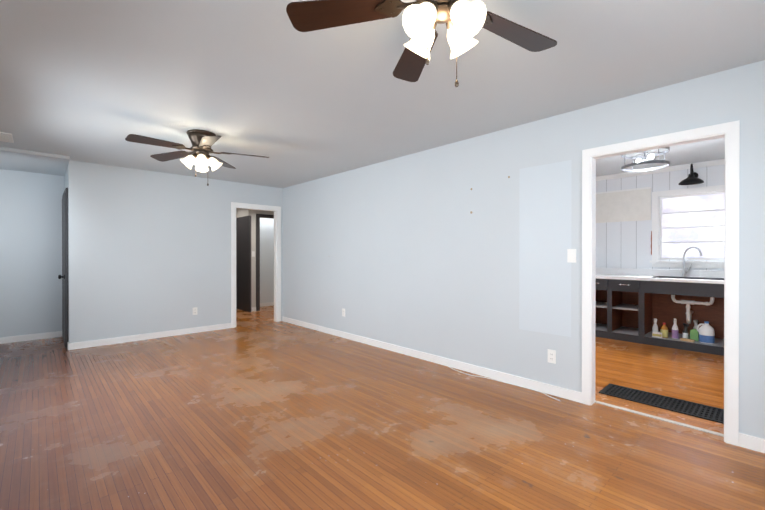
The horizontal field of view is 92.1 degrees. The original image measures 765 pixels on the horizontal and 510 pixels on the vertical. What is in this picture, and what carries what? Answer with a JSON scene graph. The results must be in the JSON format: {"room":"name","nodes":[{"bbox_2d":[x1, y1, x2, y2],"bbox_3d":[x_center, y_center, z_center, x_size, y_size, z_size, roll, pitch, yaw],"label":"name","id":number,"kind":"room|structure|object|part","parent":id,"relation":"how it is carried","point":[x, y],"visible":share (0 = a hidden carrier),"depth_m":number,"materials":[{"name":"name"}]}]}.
{"room":"empty living room","nodes":[
{"label":"empty living room","id":0,"kind":"room"},
{"bbox_2d":[0,169,63,337],"bbox_3d":[-5.180,-0.131,5.190,1.240,2.700,0.090,0,0,-43],"label":"wall","id":1,"kind":"structure","parent":0,"point":[30,250],"depth_m":5.27,"materials":[{"name":"grey paint"}]},
{"bbox_2d":[0,331,61,343],"bbox_3d":[-5.145,1.177,5.156,1.059,0.085,0.013,0,0,-43],"label":"baseboard","id":2,"kind":"structure","parent":1,"relation":"attached to","point":[19,338],"depth_m":5.26,"materials":[{"name":"white paint"}]},
{"bbox_2d":[0,147,69,175],"bbox_3d":[-4.696,-1.329,4.669,1.060,0.300,1.325,0,0,-43],"label":"ceiling","id":3,"kind":"structure","parent":0,"point":[30,161],"depth_m":4.65,"materials":[{"name":"paint"}]},
{"bbox_2d":[64,166,68,341],"bbox_3d":[-4.393,-0.131,5.191,0.090,2.700,0.985,0,0,-43],"label":"wall","id":4,"kind":"structure","parent":0,"point":[66,180],"depth_m":4.84,"materials":[{"name":"grey paint"}]},
{"bbox_2d":[58,188,67,347],"bbox_3d":[-4.453,0.169,5.118,0.096,2.100,0.890,0,0,-43],"label":"closet door","id":5,"kind":"structure","parent":4,"relation":"in","point":[64,276],"depth_m":4.86,"materials":[{"name":"grey paint"}]},
{"bbox_2d":[68,160,282,342],"bbox_3d":[-2.963,-0.133,5.793,3.000,2.700,0.090,0,0,-43],"label":"wall","id":6,"kind":"structure","parent":0,"point":[149,251],"depth_m":5.33,"materials":[{"name":"grey paint"}]},
{"bbox_2d":[69,323,230,349],"bbox_3d":[-3.271,1.176,5.439,2.060,0.085,0.013,0,0,-43],"label":"baseboard","id":7,"kind":"structure","parent":6,"relation":"attached to","point":[99,342],"depth_m":5.29,"materials":[{"name":"white paint"}]},
{"bbox_2d":[193,307,196,314],"bbox_3d":[-2.929,0.877,5.760,0.070,0.115,0.008,0,0,-43],"label":"outlet","id":8,"kind":"object","parent":6,"relation":"attached to","point":[194,310],"visible":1,"depth_m":5.76,"materials":[{"name":"white plastic"}]},
{"bbox_2d":[231,202,280,327],"bbox_3d":[-2.222,0.166,6.480,0.896,2.098,0.106,0,0,-43],"label":"door frame","id":9,"kind":"structure","parent":6,"relation":"attached to","point":[234,205],"depth_m":6.61,"materials":[{"name":"white paint"}]},
{"bbox_2d":[236,208,255,306],"bbox_3d":[-3.089,-0.141,8.231,0.150,2.700,0.870,0,0,-43],"label":"wall","id":10,"kind":"structure","parent":0,"point":[244,212],"depth_m":7.93,"materials":[{"name":"beige paint"}]},
{"bbox_2d":[236,215,250,311],"bbox_3d":[-3.065,0.184,8.014,0.101,2.030,0.780,0,0,-43],"label":"hall door","id":11,"kind":"structure","parent":10,"relation":"in","point":[243,263],"depth_m":7.97,"materials":[{"name":"grey paint"}]},
{"bbox_2d":[256,210,273,218],"bbox_3d":[-2.468,-1.157,8.275,0.820,0.670,0.090,0,0,-43],"label":"wall","id":12,"kind":"structure","parent":0,"point":[265,212],"depth_m":8.11,"materials":[{"name":"beige paint"}]},
{"bbox_2d":[256,214,273,310],"bbox_3d":[-2.461,0.159,8.271,0.816,2.100,0.111,0,0,-43],"label":"door frame","id":13,"kind":"structure","parent":12,"relation":"attached to","point":[258,216],"depth_m":7.98,"materials":[{"name":"grey paint"}]},
{"bbox_2d":[260,218,273,302],"bbox_3d":[-2.753,-0.143,8.758,1.060,2.700,0.120,0,0,-43],"label":"wall","id":14,"kind":"structure","parent":0,"point":[266,260],"depth_m":8.70,"materials":[{"name":"paint"}]},
{"bbox_2d":[260,302,273,306],"bbox_3d":[-2.751,1.165,8.672,0.940,0.085,0.014,0,0,-43],"label":"baseboard","id":15,"kind":"structure","parent":14,"relation":"attached to","point":[267,304],"depth_m":8.70,"materials":[{"name":"white paint"}]},
{"bbox_2d":[0,306,764,509],"bbox_3d":[-0.236,1.271,4.598,7.640,0.100,10.080,0,0,-43],"label":"floor","id":16,"kind":"structure","parent":0,"point":[252,410],"depth_m":2.55,"materials":[{"name":"brown wood"}]},
{"bbox_2d":[448,366,559,400],"bbox_3d":[1.103,1.220,3.564,0.086,0.005,1.222,0,0,-43],"label":"cord","id":17,"kind":"object","parent":16,"relation":"on","point":[505,382],"visible":0.98,"depth_m":3.50,"materials":[{"name":"plastic"}]},
{"bbox_2d":[595,274,606,337],"bbox_3d":[3.389,0.761,5.707,0.645,0.914,0.446,0,0,-43],"label":"base cabinet","id":18,"kind":"object","parent":16,"relation":"on","point":[601,279],"depth_m":5.81,"materials":[{"name":"grey paint"}]},
{"bbox_2d":[596,268,723,283],"bbox_3d":[3.937,0.279,5.108,0.668,0.139,3.597,0,0,-43],"label":"countertop","id":19,"kind":"structure","parent":18,"relation":"on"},
{"bbox_2d":[651,276,723,279],"bbox_3d":[4.122,0.408,4.917,0.444,0.202,0.814,0,0,-43],"label":"sink","id":20,"kind":"object","parent":19,"relation":"in","point":[682,277],"depth_m":5.05,"materials":[{"name":"metal"}]},
{"bbox_2d":[681,246,702,276],"bbox_3d":[4.269,0.096,5.090,0.118,0.427,0.238,0,0,-43],"label":"faucet","id":21,"kind":"object","parent":19,"relation":"on","point":[684,273],"depth_m":5.14,"materials":[{"name":"silver metal"}]},
{"bbox_2d":[607,274,638,341],"bbox_3d":[3.654,0.762,5.423,0.645,0.914,0.452,0,0,-43],"label":"base cabinet","id":22,"kind":"object","parent":16,"relation":"on","point":[632,304],"depth_m":5.38,"materials":[{"name":"grey paint"}]},
{"bbox_2d":[595,400,723,436],"bbox_3d":[2.052,1.225,2.788,0.045,0.004,0.810,0,0,-43],"label":"trim","id":23,"kind":"structure","parent":16,"relation":"on","point":[667,420],"depth_m":2.74,"materials":[{"name":"white wood"}]},
{"bbox_2d":[599,383,723,423],"bbox_3d":[2.400,1.222,2.998,0.320,0.009,1.060,0,0,-43],"label":"mat","id":24,"kind":"object","parent":16,"relation":"in","point":[707,412],"visible":0.79,"depth_m":3.05,"materials":[{"name":"black rubber"}]},
{"bbox_2d":[635,274,723,355],"bbox_3d":[4.124,0.763,4.922,0.645,0.914,1.058,0,0,-43],"label":"base cabinet","id":25,"kind":"object","parent":16,"relation":"on","point":[686,298],"depth_m":5.02,"materials":[{"name":"grey paint"}]},
{"bbox_2d":[652,318,657,331],"bbox_3d":[3.748,0.997,5.061,0.067,0.242,0.100,0,0,27],"label":"spray bottle","id":26,"kind":"object","parent":25,"relation":"in","point":[655,328],"visible":0.83,"depth_m":5.05,"materials":[{"name":"plastic"}]},
{"bbox_2d":[652,332,661,337],"bbox_3d":[3.726,1.082,5.006,0.110,0.075,0.008,0,14,41],"label":"packet","id":27,"kind":"object","parent":25,"relation":"in","point":[657,334],"visible":0.96,"depth_m":5.00,"materials":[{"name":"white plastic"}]},
{"bbox_2d":[660,323,667,337],"bbox_3d":[3.824,1.019,5.003,0.060,0.198,0.085,0,0,-43],"label":"bottle","id":28,"kind":"object","parent":25,"relation":"in","point":[664,330],"visible":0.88,"depth_m":4.98,"materials":[{"name":"plastic"}]},
{"bbox_2d":[672,318,678,338],"bbox_3d":[3.919,0.988,4.938,0.071,0.262,0.102,0,0,37],"label":"spray bottle","id":29,"kind":"object","parent":25,"relation":"in","point":[675,330],"visible":1,"depth_m":4.93,"materials":[{"name":"plastic"}]},
{"bbox_2d":[682,323,688,338],"bbox_3d":[4.037,1.018,4.900,0.059,0.202,0.096,0,0,12],"label":"spray bottle","id":30,"kind":"object","parent":25,"relation":"in","point":[685,333],"visible":0.85,"depth_m":4.90,"materials":[{"name":"grey plastic"}]},
{"bbox_2d":[680,338,694,341],"bbox_3d":[3.958,1.104,4.786,0.050,0.030,0.140,0,0,-35],"label":"block","id":31,"kind":"object","parent":25,"relation":"in","point":[686,339],"visible":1,"depth_m":4.77,"materials":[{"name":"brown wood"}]},
{"bbox_2d":[690,329,698,340],"bbox_3d":[4.083,1.043,4.828,0.044,0.152,0.080,0,0,-43],"label":"bottle","id":32,"kind":"object","parent":25,"relation":"in","point":[694,334],"visible":0.8,"depth_m":4.81,"materials":[{"name":"green plastic"}]},
{"bbox_2d":[693,320,697,329],"bbox_3d":[4.205,0.998,4.953,0.100,0.242,0.067,0,0,-33],"label":"spray bottle","id":33,"kind":"object","parent":25,"relation":"in","point":[695,323],"visible":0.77,"depth_m":4.95,"materials":[{"name":"white plastic"}]},
{"bbox_2d":[697,321,714,343],"bbox_3d":[4.139,0.985,4.725,0.152,0.268,0.175,0,0,-43],"label":"jug","id":34,"kind":"object","parent":25,"relation":"in","point":[706,331],"visible":1,"depth_m":4.67,"materials":[{"name":"white plastic"}]},
{"bbox_2d":[0,0,764,187],"bbox_3d":[-0.706,-1.342,2.604,4.060,0.260,7.645,0,0,-43],"label":"ceiling","id":35,"kind":"structure","parent":0,"point":[95,81],"depth_m":2.48,"materials":[{"name":"paint"}]},
{"bbox_2d":[0,132,13,142],"bbox_3d":[-3.928,-1.209,3.748,0.240,0.012,0.380,0,0,-43],"label":"ceiling vent","id":36,"kind":"object","parent":35,"relation":"in","point":[6,137],"visible":1,"depth_m":3.79,"materials":[{"name":"white"}]},
{"bbox_2d":[125,129,268,185],"bbox_3d":[-1.817,-0.954,3.667,1.240,0.523,1.243,0,0,-43],"label":"ceiling fan","id":37,"kind":"object","parent":35,"relation":"hanging from","point":[202,143],"visible":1,"depth_m":3.61,"materials":[{"name":"brown wood"}]},
{"bbox_3d":[-2.039,-1.026,3.415,0.152,0.022,0.568,-14,-6,38],"label":"blade","id":38,"kind":"part","parent":37,"relation":"part of","materials":[{"name":"brown wood"}]},
{"bbox_3d":[-2.156,-1.028,3.826,0.568,0.022,0.152,-3,-12,20],"label":"blade","id":39,"kind":"part","parent":37,"relation":"part of","materials":[{"name":"brown wood"}]},
{"bbox_3d":[-1.815,-1.089,3.701,0.272,0.253,0.272,0,0,-43],"label":"motor","id":40,"kind":"part","parent":37,"relation":"part of","materials":[{"name":"brown metal"}]},
{"bbox_3d":[-1.612,-1.026,3.399,0.152,0.022,0.568,-13,10,-32],"label":"blade","id":41,"kind":"part","parent":37,"relation":"part of","materials":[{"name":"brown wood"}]},
{"bbox_3d":[-1.801,-1.029,4.064,0.152,0.022,0.568,11,-2,3],"label":"blade","id":42,"kind":"part","parent":37,"relation":"part of","materials":[{"name":"brown wood"}]},
{"bbox_3d":[-1.465,-1.028,3.800,0.568,0.022,0.152,2,11,-16],"label":"blade","id":43,"kind":"part","parent":37,"relation":"part of","materials":[{"name":"brown wood"}]},
{"bbox_2d":[286,0,556,86],"bbox_3d":[0.277,-0.947,1.483,1.254,0.523,1.219,0,0,-43],"label":"ceiling fan","id":44,"kind":"object","parent":35,"relation":"hanging from","point":[465,21],"visible":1,"depth_m":1.55,"materials":[{"name":"brown wood"}]},
{"bbox_3d":[-0.117,-1.020,1.550,0.568,0.022,0.152,-2,-11,7],"label":"blade","id":45,"kind":"part","parent":44,"relation":"part of","materials":[{"name":"brown wood"}]},
{"bbox_3d":[0.175,-1.021,1.861,0.152,0.022,0.568,11,-4,-10],"label":"blade","id":46,"kind":"part","parent":44,"relation":"part of","materials":[{"name":"brown wood"}]},
{"bbox_3d":[0.243,-1.082,1.504,0.272,0.253,0.272,0,0,-43],"label":"motor","id":47,"kind":"part","parent":44,"relation":"part of","materials":[{"name":"brown metal"}]},
{"bbox_3d":[0.562,-1.020,1.680,0.568,0.022,0.152,3,10,-29],"label":"blade","id":48,"kind":"part","parent":44,"relation":"part of","materials":[{"name":"brown wood"}]},
{"bbox_2d":[283,60,764,438],"bbox_3d":[0.808,-0.127,4.027,0.090,2.700,7.825,0,0,-43],"label":"wall","id":49,"kind":"structure","parent":0,"point":[410,251],"depth_m":3.78,"materials":[{"name":"grey paint"}]},
{"bbox_2d":[282,316,581,402],"bbox_3d":[-0.090,1.177,4.916,0.013,0.085,5.100,0,0,-43],"label":"baseboard","id":50,"kind":"structure","parent":49,"relation":"attached to","point":[565,393],"depth_m":3.94,"materials":[{"name":"white paint"}]},
{"bbox_2d":[519,160,571,336],"bbox_3d":[1.440,-0.055,3.287,0.001,1.500,0.460,0,0,-43],"label":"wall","id":51,"kind":"structure","parent":49,"relation":"attached to","point":[544,246],"depth_m":3.28,"materials":[{"name":"paint"}]},
{"bbox_2d":[548,349,555,363],"bbox_3d":[1.485,0.891,3.236,0.008,0.115,0.070,0,0,-43],"label":"outlet","id":52,"kind":"object","parent":49,"relation":"attached to","point":[551,356],"visible":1,"depth_m":3.23,"materials":[{"name":"white plastic"}]},
{"bbox_2d":[567,249,575,262],"bbox_3d":[1.597,0.006,3.111,0.010,0.115,0.070,0,0,-43],"label":"light switch","id":53,"kind":"object","parent":49,"relation":"attached to","point":[571,255],"visible":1,"depth_m":3.11,"materials":[{"name":"white plastic"}]},
{"bbox_2d":[582,120,739,445],"bbox_3d":[2.006,0.181,2.741,0.106,2.092,0.934,0,0,-43],"label":"door frame","id":54,"kind":"structure","parent":49,"relation":"attached to","point":[731,130],"depth_m":2.47,"materials":[{"name":"white paint"}]},
{"bbox_2d":[739,433,764,452],"bbox_3d":[2.838,1.188,1.790,0.013,0.085,1.598,0,0,-43],"label":"baseboard","id":55,"kind":"structure","parent":49,"relation":"attached to","point":[750,442],"depth_m":2.32,"materials":[{"name":"white paint"}]},
{"bbox_2d":[596,164,724,270],"bbox_3d":[4.214,-0.132,5.365,0.090,2.700,3.600,0,0,-43],"label":"wall","id":56,"kind":"structure","parent":0,"point":[626,244],"depth_m":5.64,"materials":[{"name":"white wood"}]},
{"bbox_2d":[596,188,650,222],"bbox_3d":[3.475,-0.759,6.069,0.021,0.470,1.558,0,0,-43],"label":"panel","id":57,"kind":"structure","parent":56,"relation":"attached to","point":[631,205],"depth_m":5.74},
{"bbox_2d":[596,159,724,180],"bbox_3d":[4.170,-1.246,5.319,0.029,0.069,3.600,0,0,-43],"label":"crown molding","id":58,"kind":"structure","parent":56,"relation":"attached to","point":[675,168],"depth_m":5.35,"materials":[{"name":"white paint"}]},
{"bbox_2d":[650,185,724,267],"bbox_3d":[4.397,-0.378,5.128,0.146,1.115,1.095,0,0,-43],"label":"kitchen window","id":59,"kind":"structure","parent":56,"relation":"in","point":[683,220],"depth_m":5.22,"materials":[{"name":"white glass"}]},
{"bbox_2d":[678,164,703,184],"bbox_3d":[4.213,-1.108,5.025,0.370,0.278,0.270,0,0,-43],"label":"sconce","id":60,"kind":"object","parent":56,"relation":"attached to","point":[692,178],"visible":1,"depth_m":4.98,"materials":[{"name":"black metal"}]},
{"bbox_2d":[596,137,724,175],"bbox_3d":[3.006,-1.378,4.229,3.400,0.200,3.780,0,0,-43],"label":"ceiling","id":61,"kind":"structure","parent":0,"point":[704,151],"depth_m":4.84,"materials":[{"name":"paint"}]},
{"bbox_2d":[621,147,669,171],"bbox_3d":[3.043,-1.145,4.278,0.460,0.264,0.460,0,0,-43],"label":"ceiling light","id":62,"kind":"object","parent":61,"relation":"hanging from","point":[643,160],"visible":0.83,"depth_m":4.27,"materials":[{"name":"white glass"}]}
]}

